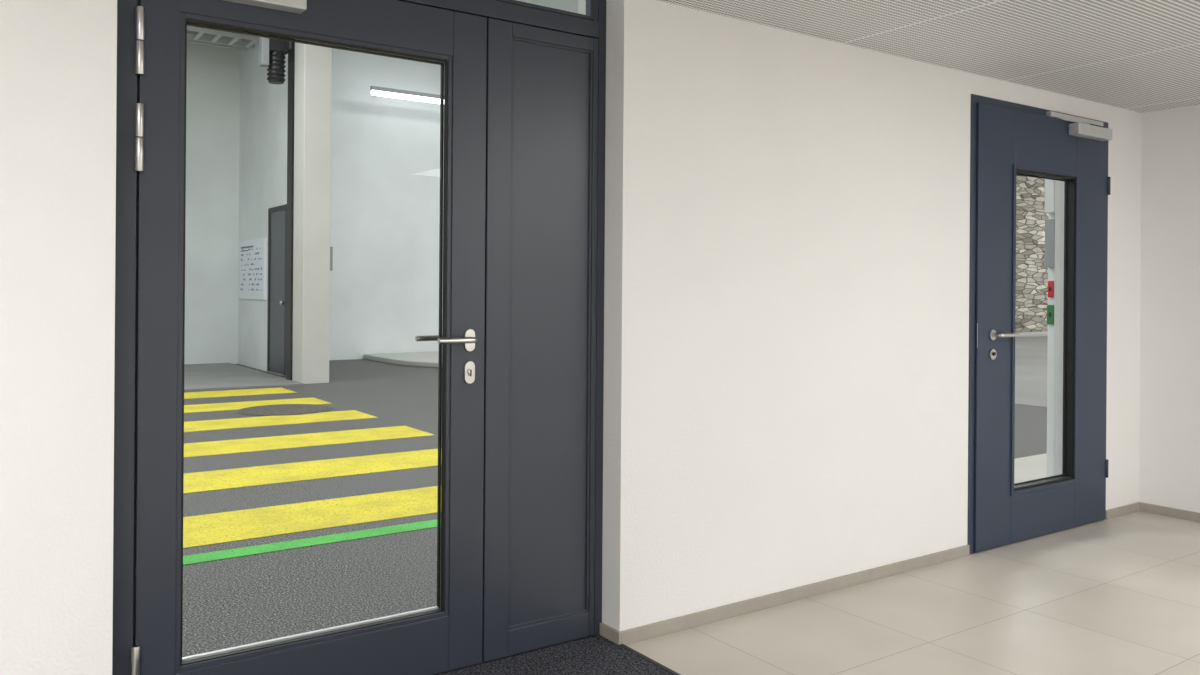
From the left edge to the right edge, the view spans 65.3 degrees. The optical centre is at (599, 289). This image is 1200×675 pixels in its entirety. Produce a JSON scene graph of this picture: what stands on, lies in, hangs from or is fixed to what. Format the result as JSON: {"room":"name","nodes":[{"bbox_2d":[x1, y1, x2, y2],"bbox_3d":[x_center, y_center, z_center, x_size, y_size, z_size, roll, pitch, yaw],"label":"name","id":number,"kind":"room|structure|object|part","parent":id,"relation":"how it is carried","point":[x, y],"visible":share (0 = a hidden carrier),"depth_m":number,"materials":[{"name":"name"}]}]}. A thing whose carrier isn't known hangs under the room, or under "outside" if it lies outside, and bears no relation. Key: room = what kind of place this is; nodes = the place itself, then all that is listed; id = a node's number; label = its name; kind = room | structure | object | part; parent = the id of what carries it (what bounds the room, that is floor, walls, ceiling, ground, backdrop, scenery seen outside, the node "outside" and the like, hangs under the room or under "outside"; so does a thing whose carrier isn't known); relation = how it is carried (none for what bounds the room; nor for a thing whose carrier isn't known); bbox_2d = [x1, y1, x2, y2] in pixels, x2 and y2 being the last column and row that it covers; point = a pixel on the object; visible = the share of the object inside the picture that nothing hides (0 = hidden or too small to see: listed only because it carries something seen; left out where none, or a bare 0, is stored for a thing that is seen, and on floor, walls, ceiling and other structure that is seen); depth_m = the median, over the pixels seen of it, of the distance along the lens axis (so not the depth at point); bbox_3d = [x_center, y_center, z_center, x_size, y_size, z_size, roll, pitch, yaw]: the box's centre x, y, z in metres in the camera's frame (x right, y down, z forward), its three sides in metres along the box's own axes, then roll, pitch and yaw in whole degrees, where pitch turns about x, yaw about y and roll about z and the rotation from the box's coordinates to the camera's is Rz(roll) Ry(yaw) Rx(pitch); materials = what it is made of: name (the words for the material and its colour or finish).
{"room":"corridor","nodes":[
{"label":"corridor","id":0,"kind":"room"},
{"bbox_2d":[187,22,253,49],"bbox_3d":[-5.059,-4.070,8.154,6.950,0.200,13.200,0,0,-35],"label":"ceiling","id":1,"kind":"structure","parent":0,"point":[188,31],"depth_m":14.70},
{"bbox_2d":[187,26,258,50],"bbox_3d":[-7.387,-3.887,13.210,4.900,0.200,0.960,0,0,-35],"label":"cable tray","id":2,"kind":"object","parent":1,"relation":"hanging from","point":[199,38],"visible":0.32,"depth_m":14.20,"materials":[{"name":"metal"}]},
{"bbox_2d":[184,363,302,390],"bbox_3d":[-7.795,1.200,11.912,6.810,0.020,3.950,0,0,-35],"label":"floor","id":3,"kind":"structure","parent":0,"point":[211,376],"depth_m":12.84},
{"bbox_2d":[238,41,287,376],"bbox_3d":[-5.003,-1.770,14.270,0.150,6.000,3.240,0,0,-35],"label":"wall","id":4,"kind":"structure","parent":0,"point":[263,104],"depth_m":14.61,"materials":[{"name":"white paint"}]},
{"bbox_2d":[239,238,265,299],"bbox_3d":[-5.498,-0.323,14.809,0.028,0.940,1.500,0,0,-35],"label":"information board","id":5,"kind":"object","parent":4,"relation":"attached to","point":[252,262],"visible":1,"depth_m":14.73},
{"bbox_2d":[267,204,286,375],"bbox_3d":[-4.708,-0.003,13.643,0.060,2.430,0.940,0,0,-35],"label":"door","id":6,"kind":"structure","parent":4,"relation":"in","point":[282,207],"depth_m":13.76,"materials":[{"name":"black metal"}]},
{"bbox_2d":[269,210,284,374],"bbox_3d":[-4.692,0.030,13.654,0.020,2.355,0.780,0,0,-35],"label":"door leaf","id":7,"kind":"structure","parent":6,"relation":"attached to","point":[277,219],"depth_m":13.66,"materials":[{"name":"grey"}]},
{"bbox_2d":[286,38,294,379],"bbox_3d":[-4.188,-1.364,12.729,0.065,5.200,0.213,0,0,-35],"label":"rail","id":8,"kind":"object","parent":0,"point":[291,55],"depth_m":12.67,"materials":[{"name":"black metal"}]},
{"bbox_2d":[184,43,443,363],"bbox_3d":[-5.180,-2.271,16.238,16.000,7.000,0.200,0,0,-35],"label":"wall","id":9,"kind":"structure","parent":0,"point":[385,192],"depth_m":16.70,"materials":[{"name":"white paint"}]},
{"bbox_2d":[370,86,439,103],"bbox_3d":[-3.411,-3.451,16.947,1.740,0.155,0.645,0,0,-35],"label":"tube light","id":10,"kind":"object","parent":9,"relation":"attached to","point":[375,90],"visible":0.75,"depth_m":16.55,"materials":[{"name":"grey plastic"}]},
{"bbox_2d":[517,0,577,12],"bbox_3d":[10.548,-4.756,18.998,31.050,0.200,13.200,0,0,-35],"label":"ceiling","id":11,"kind":"structure","parent":0,"point":[567,5],"depth_m":15.51,"materials":[{"name":"white"}]},
{"bbox_2d":[0,0,1141,674],"bbox_3d":[11.524,-1.649,11.472,38.000,6.000,0.300,0,0,-35],"label":"wall","id":12,"kind":"structure","parent":0,"point":[787,257],"depth_m":3.61,"materials":[{"name":"white paint"}]},
{"bbox_2d":[112,0,605,674],"bbox_3d":[-0.657,-0.013,2.982,1.620,2.550,0.152,0,0,-35],"label":"door","id":13,"kind":"structure","parent":12,"relation":"in","point":[550,182],"depth_m":3.29,"materials":[{"name":"grey metal"}]},
{"bbox_3d":[-1.258,1.010,2.536,0.023,0.093,0.023,0,0,-35],"label":"hinge","id":14,"kind":"part","parent":13,"relation":"part of","materials":[{"name":"silver metal"}]},
{"bbox_3d":[-1.247,-0.366,2.536,0.023,0.090,0.023,0,0,-35],"label":"hinge","id":15,"kind":"part","parent":13,"relation":"part of","materials":[{"name":"silver metal"}]},
{"bbox_3d":[-1.247,-0.459,2.536,0.023,0.090,0.023,0,0,-35],"label":"hinge","id":16,"kind":"part","parent":13,"relation":"part of","materials":[{"name":"silver metal"}]},
{"bbox_3d":[-1.245,-0.628,2.536,0.023,0.090,0.023,0,0,-35],"label":"hinge","id":17,"kind":"part","parent":13,"relation":"part of","materials":[{"name":"silver metal"}]},
{"bbox_3d":[-1.245,-0.721,2.536,0.023,0.090,0.023,0,0,-35],"label":"hinge","id":18,"kind":"part","parent":13,"relation":"part of","materials":[{"name":"silver metal"}]},
{"bbox_2d":[134,0,486,674],"bbox_3d":[-0.841,0.165,2.876,1.057,2.168,0.070,0,0,-35],"label":"leaf","id":19,"kind":"object","parent":13,"relation":"attached to","point":[452,641],"visible":0.84,"depth_m":2.85,"materials":[{"name":"grey"}]},
{"bbox_2d":[182,606,438,660],"bbox_3d":[-0.859,1.047,2.873,0.786,0.006,0.014,0,0,-35],"label":"spacer","id":20,"kind":"object","parent":19,"relation":"attached to","point":[435,607],"depth_m":2.85,"materials":[{"name":"silver metal"}]},
{"bbox_2d":[182,22,443,624],"bbox_3d":[-0.853,0.148,2.873,0.798,1.803,0.014,0,0,-35],"label":"spacer","id":21,"kind":"object","parent":19,"relation":"attached to","point":[187,23],"visible":0.76,"depth_m":3.09,"materials":[{"name":"black rubber"}]},
{"bbox_2d":[175,12,452,672],"bbox_3d":[-0.840,0.148,2.855,0.838,1.843,0.022,0,0,-35],"label":"bead","id":22,"kind":"object","parent":19,"relation":"attached to","point":[178,668],"visible":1,"depth_m":2.75,"materials":[{"name":"grey"}]},
{"bbox_2d":[180,18,447,665],"bbox_3d":[-0.842,0.148,2.857,0.808,1.813,0.020,0,0,-35],"label":"seal","id":23,"kind":"object","parent":19,"relation":"attached to","point":[441,609],"visible":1,"depth_m":2.99,"materials":[{"name":"black rubber"}]},
{"bbox_2d":[415,335,438,340],"bbox_3d":[-0.544,0.163,3.163,0.145,0.019,0.063,0,0,-35],"label":"lever","id":24,"kind":"object","parent":19,"relation":"attached to","point":[422,337],"visible":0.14,"depth_m":3.15,"materials":[{"name":"silver metal"}]},
{"bbox_2d":[437,336,477,343],"bbox_3d":[-0.468,0.164,3.054,0.145,0.019,0.063,0,0,-35],"label":"lever","id":25,"kind":"object","parent":19,"relation":"attached to","point":[470,339],"visible":1,"depth_m":3.02,"materials":[{"name":"silver metal"}]},
{"bbox_2d":[464,361,474,383],"bbox_3d":[-0.433,0.274,3.112,0.038,0.076,0.008,0,0,-35],"label":"escutcheon","id":26,"kind":"object","parent":19,"relation":"attached to","point":[468,379],"visible":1,"depth_m":3.11,"materials":[{"name":"silver metal"}]},
{"bbox_2d":[464,329,474,351],"bbox_3d":[-0.433,0.167,3.112,0.038,0.076,0.008,0,0,-35],"label":"rose","id":27,"kind":"object","parent":19,"relation":"attached to","point":[469,347],"visible":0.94,"depth_m":3.11,"materials":[{"name":"silver metal"}]},
{"bbox_2d":[133,0,487,644],"bbox_3d":[-0.657,0.162,3.009,1.527,2.176,0.030,0,0,-35],"label":"seal","id":28,"kind":"object","parent":13,"relation":"attached to","point":[138,0],"visible":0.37,"depth_m":2.56,"materials":[{"name":"black rubber"}]},
{"bbox_2d":[482,18,597,661],"bbox_3d":[-0.218,0.169,3.309,0.450,2.168,0.070,0,0,-35],"label":"leaf","id":29,"kind":"object","parent":13,"relation":"attached to","point":[498,641],"visible":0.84,"depth_m":3.19,"materials":[{"name":"grey"}]},
{"bbox_2d":[496,0,597,20],"bbox_3d":[-0.643,-1.095,3.002,1.523,0.225,0.046,0,0,-35],"label":"transom bead","id":30,"kind":"object","parent":13,"relation":"attached to","point":[591,5],"visible":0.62,"depth_m":3.36},
{"bbox_3d":[-0.188,0.149,3.329,0.356,2.053,0.040,0,0,-35],"label":"solid panel","id":31,"kind":"part","parent":13,"relation":"part of","materials":[{"name":"grey metal"}]},
{"bbox_2d":[508,37,591,629],"bbox_3d":[-0.175,0.149,3.310,0.336,2.033,0.010,0,0,-35],"label":"bead","id":32,"kind":"object","parent":13,"relation":"attached to","point":[513,38],"visible":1,"depth_m":3.40,"materials":[{"name":"grey"}]},
{"bbox_2d":[600,502,1139,644],"bbox_3d":[-0.462,1.239,3.033,8.718,0.050,0.121,0,0,-35],"label":"baseboard","id":33,"kind":"structure","parent":12,"relation":"attached to","point":[633,635],"depth_m":3.80,"materials":[{"name":"tile"}]},
{"bbox_2d":[967,94,1111,554],"bbox_3d":[2.306,0.170,4.907,1.290,2.228,0.175,0,0,-35],"label":"door","id":34,"kind":"structure","parent":12,"relation":"in","point":[1079,129],"depth_m":4.54,"materials":[{"name":"blue paint"}]},
{"bbox_2d":[974,102,1110,552],"bbox_3d":[2.319,0.185,4.914,1.236,2.182,0.079,0,0,-35],"label":"door leaf","id":35,"kind":"structure","parent":34,"relation":"attached to","point":[1006,137],"depth_m":4.76,"materials":[{"name":"blue paint"}]},
{"bbox_2d":[973,128,976,551],"bbox_3d":[1.821,0.180,4.548,0.004,2.180,0.004,0,0,-35],"label":"seal","id":36,"kind":"object","parent":35,"relation":"attached to","point":[976,128],"visible":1,"depth_m":4.54,"materials":[{"name":"black rubber"}]},
{"bbox_2d":[989,349,995,359],"bbox_3d":[1.929,0.316,4.603,0.052,0.052,0.009,0,0,-35],"label":"rose","id":37,"kind":"object","parent":35,"relation":"attached to","point":[991,351],"visible":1,"depth_m":4.59,"materials":[{"name":"silver metal"}]},
{"bbox_2d":[989,330,995,339],"bbox_3d":[1.930,0.221,4.603,0.052,0.052,0.009,0,0,-35],"label":"rose","id":38,"kind":"object","parent":35,"relation":"attached to","point":[991,332],"visible":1,"depth_m":4.59,"materials":[{"name":"silver metal"}]},
{"bbox_2d":[993,333,1018,336],"bbox_3d":[1.997,0.222,4.617,0.145,0.019,0.063,0,0,-35],"label":"lever","id":39,"kind":"object","parent":35,"relation":"attached to","point":[994,334],"visible":1,"depth_m":4.58,"materials":[{"name":"silver metal"}]},
{"bbox_2d":[1014,173,1066,485],"bbox_3d":[2.294,0.203,4.915,0.550,1.598,0.008,0,0,-35],"label":"spacer","id":40,"kind":"object","parent":35,"relation":"attached to","point":[1065,181],"visible":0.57,"depth_m":5.07,"materials":[{"name":"black rubber"}]},
{"bbox_2d":[1010,164,1078,495],"bbox_3d":[2.318,0.203,4.881,0.618,1.666,0.020,0,0,-35],"label":"bead","id":41,"kind":"object","parent":35,"relation":"attached to","point":[1015,166],"visible":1,"depth_m":4.85,"materials":[{"name":"blue paint"}]},
{"bbox_2d":[1014,169,1074,490],"bbox_3d":[2.308,0.203,4.895,0.578,1.626,0.036,0,0,-35],"label":"glazing gasket","id":42,"kind":"object","parent":35,"relation":"attached to","point":[1071,180],"visible":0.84,"depth_m":5.05,"materials":[{"name":"black rubber"}]},
{"bbox_3d":[2.832,0.998,5.236,0.016,0.100,0.016,0,0,-35],"label":"hinge","id":43,"kind":"part","parent":35,"relation":"part of","materials":[{"name":"metal"}]},
{"bbox_3d":[2.844,-0.582,5.236,0.016,0.100,0.016,0,0,-35],"label":"hinge","id":44,"kind":"part","parent":35,"relation":"part of","materials":[{"name":"metal"}]},
{"bbox_3d":[2.555,-0.916,5.034,0.530,0.024,0.029,0,0,-35],"label":"door closer rail","id":45,"kind":"part","parent":34,"relation":"part of","materials":[{"name":"silver metal"}]},
{"bbox_3d":[2.531,-0.900,5.001,0.258,0.032,0.012,0,0,-30],"label":"closer arm","id":46,"kind":"part","parent":34,"relation":"part of","materials":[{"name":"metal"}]},
{"bbox_2d":[182,359,1199,674],"bbox_3d":[9.362,1.386,14.551,38.000,0.100,19.200,0,0,-35],"label":"floor","id":47,"kind":"structure","parent":0,"point":[1120,595],"depth_m":3.95,"materials":[{"name":"beige tile"}]},
{"bbox_2d":[237,404,332,415],"bbox_3d":[-3.257,1.237,9.702,0.940,0.004,0.940,0,0,-35],"label":"manhole cover","id":48,"kind":"object","parent":47,"relation":"on","point":[279,409],"visible":1,"depth_m":9.67,"materials":[{"name":"metal"}]},
{"bbox_2d":[183,519,436,565],"bbox_3d":[-0.937,1.258,5.015,6.200,0.004,0.145,0,0,-35],"label":"floor line","id":49,"kind":"object","parent":47,"relation":"on","point":[314,541],"visible":0.44,"depth_m":4.64,"materials":[{"name":"paint"}]},
{"bbox_2d":[292,39,331,383],"bbox_3d":[-3.856,-1.761,12.558,0.360,6.000,0.440,0,0,-35],"label":"column","id":50,"kind":"structure","parent":47,"relation":"on","point":[312,94],"depth_m":12.39,"materials":[{"name":"paint"}]},
{"bbox_2d":[259,33,290,83],"bbox_3d":[-4.367,-3.375,12.596,0.405,1.180,0.236,0,0,-35],"label":"gate motor","id":51,"kind":"object","parent":50,"relation":"attached to","point":[272,52],"visible":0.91,"depth_m":12.51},
{"bbox_3d":[-4.356,-3.000,12.606,0.200,0.430,0.200,0,0,-35],"label":"motor","id":52,"kind":"part","parent":51,"relation":"part of","materials":[{"name":"black metal"}]},
{"bbox_2d":[330,247,332,270],"bbox_3d":[-3.620,-0.420,12.559,0.045,0.320,0.100,0,0,-35],"label":"sensor","id":53,"kind":"object","parent":50,"relation":"attached to","point":[331,248],"visible":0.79,"depth_m":12.52,"materials":[{"name":"grey plastic"}]},
{"bbox_2d":[183,388,441,548],"bbox_3d":[-3.411,1.240,7.926,3.460,0.004,7.160,0,0,-35],"label":"zebra crossing markings","id":54,"kind":"object","parent":47,"relation":"on","point":[223,527],"visible":0.61,"depth_m":6.39,"materials":[{"name":"yellow paint"}]},
{"bbox_2d":[364,352,438,367],"bbox_3d":[-1.950,1.208,16.547,3.500,0.090,2.990,0,0,-35],"label":"platform","id":55,"kind":"object","parent":47,"relation":"on","point":[416,359],"depth_m":15.98,"materials":[{"name":"concrete"}]},
{"bbox_2d":[433,635,593,674],"bbox_3d":[-0.684,1.256,3.008,1.620,0.011,0.086,0,0,-35],"label":"threshold","id":56,"kind":"object","parent":47,"relation":"on","point":[591,635],"visible":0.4,"depth_m":3.22,"materials":[{"name":"black metal"}]},
{"bbox_2d":[439,635,680,674],"bbox_3d":[-0.136,1.262,2.219,1.628,0.009,1.829,0,0,-35],"label":"entrance mat","id":57,"kind":"object","parent":47,"relation":"on","point":[594,655],"visible":1,"depth_m":3.16,"materials":[{"name":"black carpet"}]},
{"bbox_2d":[1019,332,1047,336],"bbox_3d":[10.328,1.313,26.304,23.000,0.060,1.000,0,0,-35],"label":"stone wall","id":58,"kind":"structure","parent":47,"relation":"on","point":[1022,334],"depth_m":27.61,"materials":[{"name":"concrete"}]},
{"bbox_2d":[658,0,1199,112],"bbox_3d":[1.214,-1.062,0.656,8.730,0.020,5.700,0,0,-35],"label":"ceiling","id":59,"kind":"structure","parent":0,"point":[1141,56],"depth_m":3.86,"materials":[{"name":"metal"}]},
{"bbox_2d":[1014,453,1046,485],"bbox_3d":[3.809,1.292,6.947,3.000,0.006,1.050,0,0,-35],"label":"floor","id":60,"kind":"structure","parent":0,"point":[1034,467],"depth_m":6.74,"materials":[{"name":"white"}]},
{"bbox_2d":[1015,336,1047,407],"bbox_3d":[13.273,1.361,20.314,25.000,0.006,12.200,0,0,-35],"label":"wall","id":61,"kind":"structure","parent":0,"point":[1030,352],"depth_m":15.26,"materials":[{"name":"white paint"}]},
{"bbox_2d":[1015,174,1048,332],"bbox_3d":[10.364,-2.157,27.164,22.000,7.000,0.400,0,0,-35],"label":"stone wall","id":62,"kind":"structure","parent":0,"point":[1031,271],"depth_m":29.00,"materials":[{"name":"grey stone"}]},
{"bbox_2d":[1047,213,1054,478],"bbox_3d":[3.238,-1.712,6.346,0.460,5.994,0.140,0,0,-35],"label":"pillar","id":63,"kind":"structure","parent":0,"point":[1051,270],"depth_m":6.25,"materials":[{"name":"white paint"}]},
{"bbox_2d":[1045,219,1054,266],"bbox_3d":[3.000,-0.311,6.227,0.050,0.320,0.065,0,0,-35],"label":"intercom panel","id":64,"kind":"object","parent":63,"relation":"attached to","point":[1049,223],"visible":0.76,"depth_m":6.21,"materials":[{"name":"grey plastic"}]},
{"bbox_2d":[1045,177,1054,213],"bbox_3d":[3.000,-0.686,6.225,0.055,0.350,0.065,0,0,-35],"label":"box","id":65,"kind":"object","parent":63,"relation":"attached to","point":[1049,184],"visible":0.42,"depth_m":6.21,"materials":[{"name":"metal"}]},
{"bbox_2d":[1047,305,1053,324],"bbox_3d":[3.002,0.164,6.237,0.028,0.130,0.045,0,0,-35],"label":"emergency release","id":66,"kind":"object","parent":63,"relation":"attached to","point":[1050,308],"visible":0.79,"depth_m":6.22,"materials":[{"name":"green plastic"}]},
{"bbox_2d":[1048,281,1053,296],"bbox_3d":[3.004,-0.006,6.243,0.020,0.110,0.035,0,0,-35],"label":"fire alarm box","id":67,"kind":"object","parent":63,"relation":"attached to","point":[1050,283],"visible":1,"depth_m":6.23,"materials":[{"name":"red plastic"}]},
{"bbox_2d":[1139,104,1199,512],"bbox_3d":[4.874,-0.147,3.204,0.200,2.900,5.700,0,0,-35],"label":"wall","id":68,"kind":"structure","parent":0,"point":[1169,406],"depth_m":5.35,"materials":[{"name":"white paint"}]},
{"bbox_2d":[1140,502,1199,521],"bbox_3d":[4.777,1.277,3.144,0.012,0.050,5.700,0,0,-35],"label":"baseboard","id":69,"kind":"structure","parent":68,"relation":"attached to","point":[1145,507],"depth_m":5.33,"materials":[{"name":"tile"}]}
]}

